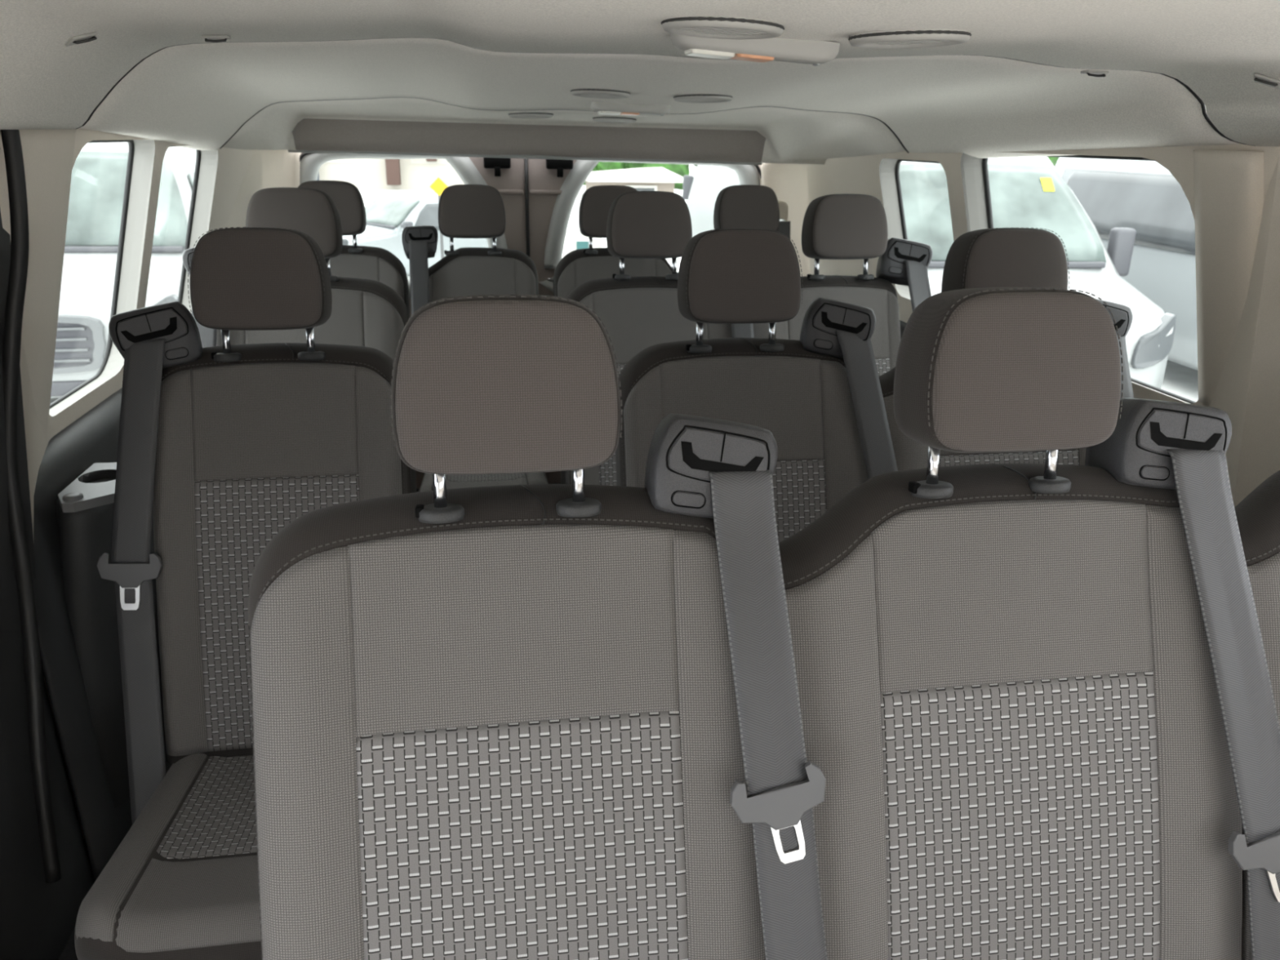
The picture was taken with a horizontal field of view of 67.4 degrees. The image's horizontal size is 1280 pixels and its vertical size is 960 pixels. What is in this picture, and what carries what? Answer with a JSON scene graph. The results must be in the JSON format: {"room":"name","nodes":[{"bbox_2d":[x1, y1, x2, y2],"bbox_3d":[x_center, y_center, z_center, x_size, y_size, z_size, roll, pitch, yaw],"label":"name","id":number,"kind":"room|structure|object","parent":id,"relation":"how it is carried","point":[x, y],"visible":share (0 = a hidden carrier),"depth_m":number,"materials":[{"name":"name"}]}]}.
{"room":"vehicle interior","nodes":[
{"label":"vehicle interior","id":0,"kind":"room"},
{"bbox_2d":[0,128,262,838],"bbox_3d":[-1.033,0.285,1.230,0.232,1.500,5.020,-2,20,-9],"label":"wall","id":1,"kind":"structure","parent":0,"point":[228,178],"depth_m":2.29,"materials":[{"name":"beige plastic"}]},
{"bbox_2d":[0,129,62,883],"bbox_3d":[-0.999,0.058,1.569,0.137,1.305,0.217,-2,20,-9],"label":"trim","id":2,"kind":"structure","parent":1,"relation":"attached to","point":[11,143],"depth_m":1.63,"materials":[{"name":"black rubber"}]},
{"bbox_2d":[0,128,75,442],"bbox_3d":[-1.112,-0.306,1.720,0.231,0.610,0.348,-2,20,-9],"label":"trim","id":3,"kind":"structure","parent":1,"relation":"attached to","point":[47,153],"depth_m":1.69,"materials":[{"name":"beige plastic"}]},
{"bbox_2d":[0,631,94,959],"bbox_3d":[-1.048,0.564,1.319,0.066,0.914,1.005,-2,20,-9],"label":"trim","id":4,"kind":"structure","parent":1,"relation":"attached to","point":[37,917],"depth_m":1.69,"materials":[{"name":"grey plastic"}]},
{"bbox_2d":[49,139,134,408],"bbox_3d":[-1.229,-0.445,2.084,0.159,0.571,0.591,-2,20,-9],"label":"window","id":5,"kind":"structure","parent":1,"relation":"in","point":[131,143],"depth_m":2.32,"materials":[{"name":"black rubber"}]},
{"bbox_2d":[56,462,129,808],"bbox_3d":[-1.091,0.330,1.982,0.165,0.707,0.235,-2,20,-9],"label":"trim panel","id":6,"kind":"object","parent":1,"relation":"attached to","point":[85,508],"visible":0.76,"depth_m":1.89,"materials":[{"name":"grey plastic"}]},
{"bbox_2d":[57,462,116,512],"bbox_3d":[-1.053,0.011,1.873,0.100,0.018,0.235,-2,20,-9],"label":"tray","id":7,"kind":"object","parent":6,"relation":"on","point":[95,488],"depth_m":1.82,"materials":[{"name":"grey plastic"}]},
{"bbox_2d":[32,387,167,879],"bbox_3d":[-1.289,0.085,2.745,0.099,0.849,2.050,-2,20,-9],"label":"trim","id":8,"kind":"structure","parent":1,"relation":"attached to","point":[92,437],"depth_m":1.88,"materials":[{"name":"grey plastic"}]},
{"bbox_2d":[169,146,200,303],"bbox_3d":[-1.325,-0.650,2.649,0.150,0.539,0.588,-2,20,-9],"label":"window frame","id":9,"kind":"structure","parent":1,"relation":"in","point":[197,152],"depth_m":2.90,"materials":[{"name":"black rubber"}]},
{"bbox_2d":[288,150,762,164],"bbox_3d":[-0.381,-1.159,3.444,1.680,0.034,0.049,-2,20,-9],"label":"trim","id":10,"kind":"structure","parent":1,"relation":"attached to","point":[534,157],"depth_m":3.45,"materials":[{"name":"grey plastic"}]},
{"bbox_2d":[219,97,908,153],"bbox_3d":[-0.230,-1.029,2.803,2.124,0.166,0.016,1,20,1],"label":"trim","id":11,"kind":"structure","parent":1,"relation":"attached to","point":[891,130],"depth_m":2.79,"materials":[{"name":"grey plastic"}]},
{"bbox_2d":[262,149,301,189],"bbox_3d":[-1.398,-0.569,3.714,0.184,1.422,0.386,5,20,10],"label":"wall","id":12,"kind":"structure","parent":0,"point":[280,168],"depth_m":3.56,"materials":[{"name":"beige plastic"}]},
{"bbox_2d":[299,152,526,488],"bbox_3d":[-0.909,-0.629,3.912,0.903,1.420,0.087,-2,20,-9],"label":"door","id":13,"kind":"structure","parent":12,"relation":"in","point":[506,175],"depth_m":3.78,"materials":[{"name":"grey plastic"}]},
{"bbox_2d":[58,483,560,959],"bbox_3d":[-0.123,0.651,2.555,2.740,0.050,3.750,-2,20,-9],"label":"floor","id":14,"kind":"structure","parent":0,"point":[68,953],"depth_m":1.80,"materials":[{"name":"plastic"}]},
{"bbox_2d":[74,226,410,959],"bbox_3d":[-0.657,0.271,1.597,0.524,1.293,0.809,-2,20,-9],"label":"seat","id":15,"kind":"object","parent":14,"relation":"on","point":[225,446],"visible":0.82,"depth_m":1.69,"materials":[{"name":"fabric"}]},
{"bbox_2d":[74,755,262,959],"bbox_3d":[-0.606,0.601,1.566,0.448,0.202,0.515,-2,20,-9],"label":"seat cushion","id":16,"kind":"object","parent":15,"relation":"on","point":[182,883],"depth_m":1.39,"materials":[{"name":"fabric"}]},
{"bbox_2d":[182,187,416,493],"bbox_3d":[-0.850,-0.019,2.364,0.549,1.315,0.809,-2,20,-9],"label":"seat","id":17,"kind":"object","parent":14,"relation":"on","point":[366,313],"visible":0.14,"depth_m":2.50,"materials":[{"name":"fabric"}]},
{"bbox_2d":[297,180,548,492],"bbox_3d":[-0.767,-0.289,3.152,0.912,1.297,0.809,-2,20,-9],"label":"seat","id":18,"kind":"object","parent":14,"relation":"on","point":[464,211],"visible":0.28,"depth_m":3.26,"materials":[{"name":"fabric"}]},
{"bbox_2d":[418,471,548,492],"bbox_3d":[-0.509,0.037,3.156,0.417,0.202,0.515,-2,20,-9],"label":"seat cushion","id":19,"kind":"object","parent":18,"relation":"on","point":[452,482],"depth_m":3.04,"materials":[{"name":"fabric"}]},
{"bbox_2d":[552,184,779,484],"bbox_3d":[0.175,-0.325,3.300,0.890,1.297,0.809,-2,20,-9],"label":"seat","id":20,"kind":"object","parent":14,"relation":"on","point":[744,206],"visible":0.12,"depth_m":3.38,"materials":[{"name":"fabric"}]},
{"bbox_2d":[560,471,565,484],"bbox_3d":[-0.022,0.019,3.232,0.447,0.202,0.515,-2,20,-9],"label":"seat cushion","id":21,"kind":"object","parent":20,"relation":"on","point":[562,473],"depth_m":3.36,"materials":[{"name":"fabric"}]},
{"bbox_2d":[565,191,933,485],"bbox_3d":[0.352,-0.065,2.556,1.071,1.315,0.817,-2,20,-9],"label":"seat","id":22,"kind":"object","parent":14,"relation":"on","point":[637,313],"visible":0.24,"depth_m":2.64,"materials":[{"name":"fabric"}]},
{"bbox_2d":[248,287,1279,959],"bbox_3d":[0.426,0.507,0.971,1.625,1.307,0.826,-2,20,-9],"label":"seat","id":23,"kind":"object","parent":14,"relation":"on","point":[992,711],"visible":1,"depth_m":1.04,"materials":[{"name":"fabric"}]},
{"bbox_2d":[615,227,1133,542],"bbox_3d":[0.528,0.222,1.787,1.083,1.297,0.820,-2,20,-9],"label":"seat","id":24,"kind":"object","parent":14,"relation":"on","point":[827,408],"visible":0.26,"depth_m":1.88,"materials":[{"name":"fabric"}]},
{"bbox_2d":[0,0,1279,164],"bbox_3d":[0.044,-0.459,1.188,2.556,0.236,5.359,-2,20,-9],"label":"ceiling","id":25,"kind":"structure","parent":0,"point":[1216,48],"depth_m":1.66,"materials":[{"name":"fabric"}]},
{"bbox_2d":[65,31,97,46],"bbox_3d":[-0.728,-0.575,1.251,0.025,0.020,0.037,11,22,26],"label":"coat hook","id":26,"kind":"object","parent":25,"relation":"attached to","point":[89,37],"visible":1,"depth_m":1.24,"materials":[{"name":"grey plastic"}]},
{"bbox_2d":[201,35,231,42],"bbox_3d":[-0.624,-0.649,1.414,0.036,0.010,0.024,-2,20,-9],"label":"coat hook","id":27,"kind":"object","parent":25,"relation":"attached to","point":[209,38],"visible":1,"depth_m":1.41,"materials":[{"name":"grey plastic"}]},
{"bbox_2d":[507,111,553,118],"bbox_3d":[-0.340,-1.139,2.998,0.142,0.018,0.142,1,20,1],"label":"ceiling vent","id":28,"kind":"object","parent":25,"relation":"in","point":[528,114],"visible":1,"depth_m":2.96,"materials":[{"name":"grey plastic"}]},
{"bbox_2d":[570,88,631,98],"bbox_3d":[-0.090,-0.882,2.191,0.138,0.017,0.138,10,22,24],"label":"ceiling vent","id":29,"kind":"object","parent":25,"relation":"in","point":[601,93],"visible":0.99,"depth_m":2.15,"materials":[{"name":"grey plastic"}]},
{"bbox_2d":[592,116,636,123],"bbox_3d":[-0.082,-1.159,3.088,0.142,0.017,0.142,6,20,15],"label":"ceiling vent","id":30,"kind":"object","parent":25,"relation":"in","point":[602,119],"visible":1,"depth_m":3.04,"materials":[{"name":"grey plastic"}]},
{"bbox_2d":[590,101,671,115],"bbox_3d":[-0.025,-0.970,2.510,0.210,0.032,0.060,-2,20,-10],"label":"recessed light","id":31,"kind":"object","parent":25,"relation":"in","point":[602,108],"visible":0.99,"depth_m":2.48,"materials":[{"name":"grey plastic"}]},
{"bbox_2d":[673,93,733,102],"bbox_3d":[0.146,-0.883,2.220,0.138,0.017,0.138,1,20,1],"label":"ceiling vent","id":32,"kind":"object","parent":25,"relation":"in","point":[686,98],"visible":1,"depth_m":2.18,"materials":[{"name":"grey plastic"}]},
{"bbox_2d":[661,16,784,39],"bbox_3d":[0.091,-0.498,1.058,0.136,0.015,0.136,15,24,33],"label":"ceiling vent","id":33,"kind":"object","parent":25,"relation":"in","point":[708,27],"visible":1,"depth_m":1.02,"materials":[{"name":"grey plastic"}]},
{"bbox_2d":[670,32,839,66],"bbox_3d":[0.142,-0.536,1.187,0.210,0.037,0.060,-3,20,-10],"label":"recessed light","id":34,"kind":"object","parent":25,"relation":"in","point":[814,52],"visible":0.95,"depth_m":1.17,"materials":[{"name":"grey plastic"}]},
{"bbox_2d":[848,28,971,48],"bbox_3d":[0.307,-0.504,1.098,0.136,0.011,0.136,-19,27,-40],"label":"ceiling vent","id":35,"kind":"object","parent":25,"relation":"in","point":[900,38],"visible":1,"depth_m":1.06,"materials":[{"name":"grey plastic"}]},
{"bbox_2d":[1080,70,1108,76],"bbox_3d":[0.741,-0.663,1.567,0.036,0.010,0.024,-2,20,-9],"label":"coat hook","id":36,"kind":"object","parent":25,"relation":"attached to","point":[1090,73],"visible":1,"depth_m":1.56,"materials":[{"name":"grey plastic"}]},
{"bbox_2d":[1253,73,1279,88],"bbox_3d":[0.880,-0.560,1.347,0.037,0.021,0.025,19,26,41],"label":"coat hook","id":37,"kind":"object","parent":25,"relation":"attached to","point":[1259,78],"visible":1,"depth_m":1.34,"materials":[{"name":"grey plastic"}]},
{"bbox_2d":[758,163,809,276],"bbox_3d":[0.626,-0.643,4.032,0.187,1.421,0.402,-11,23,-31],"label":"wall","id":38,"kind":"structure","parent":0,"point":[788,182],"depth_m":3.87,"materials":[{"name":"beige plastic"}]},
{"bbox_2d":[299,152,760,257],"bbox_3d":[-0.404,-0.633,3.979,1.808,1.400,0.758,6,20,12],"label":"door frame","id":39,"kind":"structure","parent":38,"relation":"attached to","point":[526,160],"depth_m":3.82,"materials":[{"name":"black rubber"}]},
{"bbox_2d":[528,158,759,483],"bbox_3d":[0.054,-0.665,4.063,1.027,1.420,0.087,-2,20,-9],"label":"door","id":40,"kind":"structure","parent":38,"relation":"in","point":[554,185],"depth_m":3.85,"materials":[{"name":"grey plastic"}]},
{"bbox_2d":[777,200,790,239],"bbox_3d":[0.527,-0.817,3.785,0.087,0.551,0.227,-2,20,-9],"label":"anchor","id":41,"kind":"object","parent":38,"relation":"attached to","point":[784,225],"visible":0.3,"depth_m":3.62,"materials":[{"name":"beige plastic"}]},
{"bbox_2d":[807,144,1279,506],"bbox_3d":[1.119,0.204,1.567,0.232,1.500,5.020,-2,20,-9],"label":"wall","id":42,"kind":"structure","parent":0,"point":[874,175],"depth_m":1.70,"materials":[{"name":"beige plastic"}]},
{"bbox_2d":[75,37,1254,146],"bbox_3d":[-0.016,-0.624,1.533,2.124,0.151,0.018,1,20,1],"label":"trim","id":43,"kind":"structure","parent":42,"relation":"attached to","point":[1202,104],"depth_m":1.52,"materials":[{"name":"grey plastic"}]},
{"bbox_2d":[899,320,906,339],"bbox_3d":[0.952,0.055,2.739,0.054,0.987,2.750,-2,20,-9],"label":"trim","id":44,"kind":"structure","parent":42,"relation":"attached to","point":[902,324],"depth_m":3.16,"materials":[{"name":"grey plastic"}]},
{"bbox_2d":[894,159,939,239],"bbox_3d":[0.902,-0.729,2.903,0.131,0.464,0.508,-2,20,-9],"label":"window","id":45,"kind":"structure","parent":42,"relation":"in","point":[898,162],"depth_m":3.08,"materials":[{"name":"black rubber"}]},
{"bbox_2d":[982,155,1195,404],"bbox_3d":[1.023,-0.480,2.162,0.137,0.489,0.928,-2,20,-9],"label":"window","id":46,"kind":"structure","parent":42,"relation":"in","point":[984,162],"depth_m":2.12,"materials":[{"name":"black rubber"}]},
{"bbox_2d":[1193,150,1263,406],"bbox_3d":[1.056,-0.341,1.699,0.198,0.455,0.170,-2,20,-9],"label":"trim","id":47,"kind":"structure","parent":42,"relation":"attached to","point":[1228,185],"depth_m":1.65,"materials":[{"name":"beige plastic"}]},
{"label":"outside","id":48,"kind":"structure","parent":0,"visible":0},
{"bbox_2d":[49,164,1198,404],"bbox_3d":[-5.574,-9.602,33.268,120.000,0.200,110.000,-2,20,-9],"label":"ground","id":49,"kind":"structure","parent":48,"point":[1180,380],"depth_m":9.99,"materials":[{"name":"grey asphalt"}]},
{"bbox_2d":[50,142,195,398],"bbox_3d":[-4.881,-2.191,9.178,2.496,2.081,5.386,-3,20,-12],"label":"cargo van","id":50,"kind":"object","parent":49,"relation":"on","point":[98,178],"visible":0.23,"depth_m":7.66,"materials":[{"name":"white paint"}]},
{"bbox_2d":[53,315,106,373],"bbox_3d":[-4.333,-0.967,6.869,0.936,0.418,0.095,-3,20,-12],"label":"grille","id":51,"kind":"object","parent":50,"relation":"attached to","point":[81,340],"depth_m":6.92,"materials":[{"name":"grey plastic"}]},
{"bbox_2d":[317,159,464,190],"bbox_3d":[-14.292,-15.870,38.917,23.800,7.500,7.350,-2,20,-9],"label":"building","id":52,"kind":"structure","parent":49,"relation":"on","point":[364,174],"depth_m":38.02,"materials":[{"name":"grey paint"}]},
{"bbox_2d":[342,191,488,275],"bbox_3d":[-3.379,-3.675,14.560,3.542,1.306,1.976,-17,27,-41],"label":"parked car","id":53,"kind":"object","parent":49,"relation":"on","point":[387,216],"visible":0.3,"depth_m":13.85,"materials":[{"name":"silver metal"}]},
{"bbox_2d":[400,221,413,228],"bbox_3d":[-3.273,-3.562,13.423,0.106,0.114,0.243,-17,27,-41],"label":"mirror","id":54,"kind":"object","parent":53,"relation":"attached to","point":[405,224],"depth_m":13.34,"materials":[{"name":"grey plastic"}]},
{"bbox_2d":[429,177,448,204],"bbox_3d":[-2.602,-3.748,12.432,0.227,0.324,0.050,-2,20,-9],"label":"road sign","id":55,"kind":"object","parent":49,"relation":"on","point":[438,186],"depth_m":12.39,"materials":[{"name":"yellow metal"}]},
{"bbox_2d":[440,231,444,258],"bbox_3d":[-2.611,-3.098,12.665,0.041,0.336,0.050,-2,20,-9],"label":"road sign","id":56,"kind":"object","parent":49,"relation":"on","point":[441,235],"depth_m":12.67,"materials":[{"name":"white metal"}]},
{"bbox_2d":[562,231,601,257],"bbox_3d":[-0.484,-1.361,8.063,0.320,1.420,0.056,-2,20,-9],"label":"notice board","id":57,"kind":"object","parent":49,"relation":"on","point":[574,240],"visible":0.14,"depth_m":7.83,"materials":[{"name":"grey"}]},
{"bbox_2d":[582,161,624,185],"bbox_3d":[-1.816,-12.229,36.720,2.550,2.610,2.843,-2,20,-9],"label":"tree","id":58,"kind":"object","parent":49,"relation":"on","point":[601,166],"visible":0.06,"depth_m":35.60,"materials":[{"name":"green plant"}]},
{"bbox_2d":[585,167,683,192],"bbox_3d":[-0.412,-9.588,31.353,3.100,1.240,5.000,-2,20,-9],"label":"house","id":59,"kind":"structure","parent":49,"relation":"on","point":[647,179],"depth_m":29.45,"materials":[{"name":"white"}]},
{"bbox_2d":[622,162,689,190],"bbox_3d":[0.667,-12.338,36.795,2.754,2.846,2.875,-2,20,-9],"label":"tree","id":60,"kind":"object","parent":49,"relation":"on","point":[682,170],"visible":0.15,"depth_m":35.82,"materials":[{"name":"green plant"}]},
{"bbox_2d":[682,164,740,237],"bbox_3d":[1.878,-4.214,15.055,2.600,2.168,5.610,3,20,5],"label":"cargo van","id":61,"kind":"object","parent":49,"relation":"on","point":[701,191],"visible":0.12,"depth_m":12.38,"materials":[{"name":"white paint"}]},
{"bbox_2d":[682,175,693,199],"bbox_3d":[0.892,-4.987,16.377,0.320,0.400,0.140,3,20,5],"label":"mirror","id":62,"kind":"object","parent":61,"relation":"attached to","point":[687,180],"depth_m":16.31,"materials":[{"name":"grey plastic"}]},
{"bbox_2d":[899,156,1176,388],"bbox_3d":[2.647,-2.079,9.201,2.535,2.114,5.470,-1,20,-7],"label":"cargo van","id":63,"kind":"object","parent":49,"relation":"on","point":[1025,192],"visible":0.32,"depth_m":7.74,"materials":[{"name":"white paint"}]},
{"bbox_2d":[1106,227,1136,276],"bbox_3d":[3.922,-1.895,7.980,0.312,0.390,0.136,-1,20,-7],"label":"mirror","id":64,"kind":"object","parent":63,"relation":"attached to","point":[1121,242],"depth_m":7.93,"materials":[{"name":"grey plastic"}]},
{"bbox_2d":[1047,156,1058,167],"bbox_3d":[19.600,-15.382,38.905,6.121,7.777,6.414,11,22,27],"label":"tree","id":65,"kind":"object","parent":49,"relation":"on","point":[1053,160],"visible":0.02,"depth_m":40.73,"materials":[{"name":"green plant"}]},
{"bbox_2d":[1053,157,1197,369],"bbox_3d":[5.928,-1.928,8.866,2.600,2.168,5.610,-1,20,-7],"label":"cargo van","id":66,"kind":"object","parent":49,"relation":"on","point":[1144,197],"visible":0.18,"depth_m":9.18,"materials":[{"name":"silver metal"}]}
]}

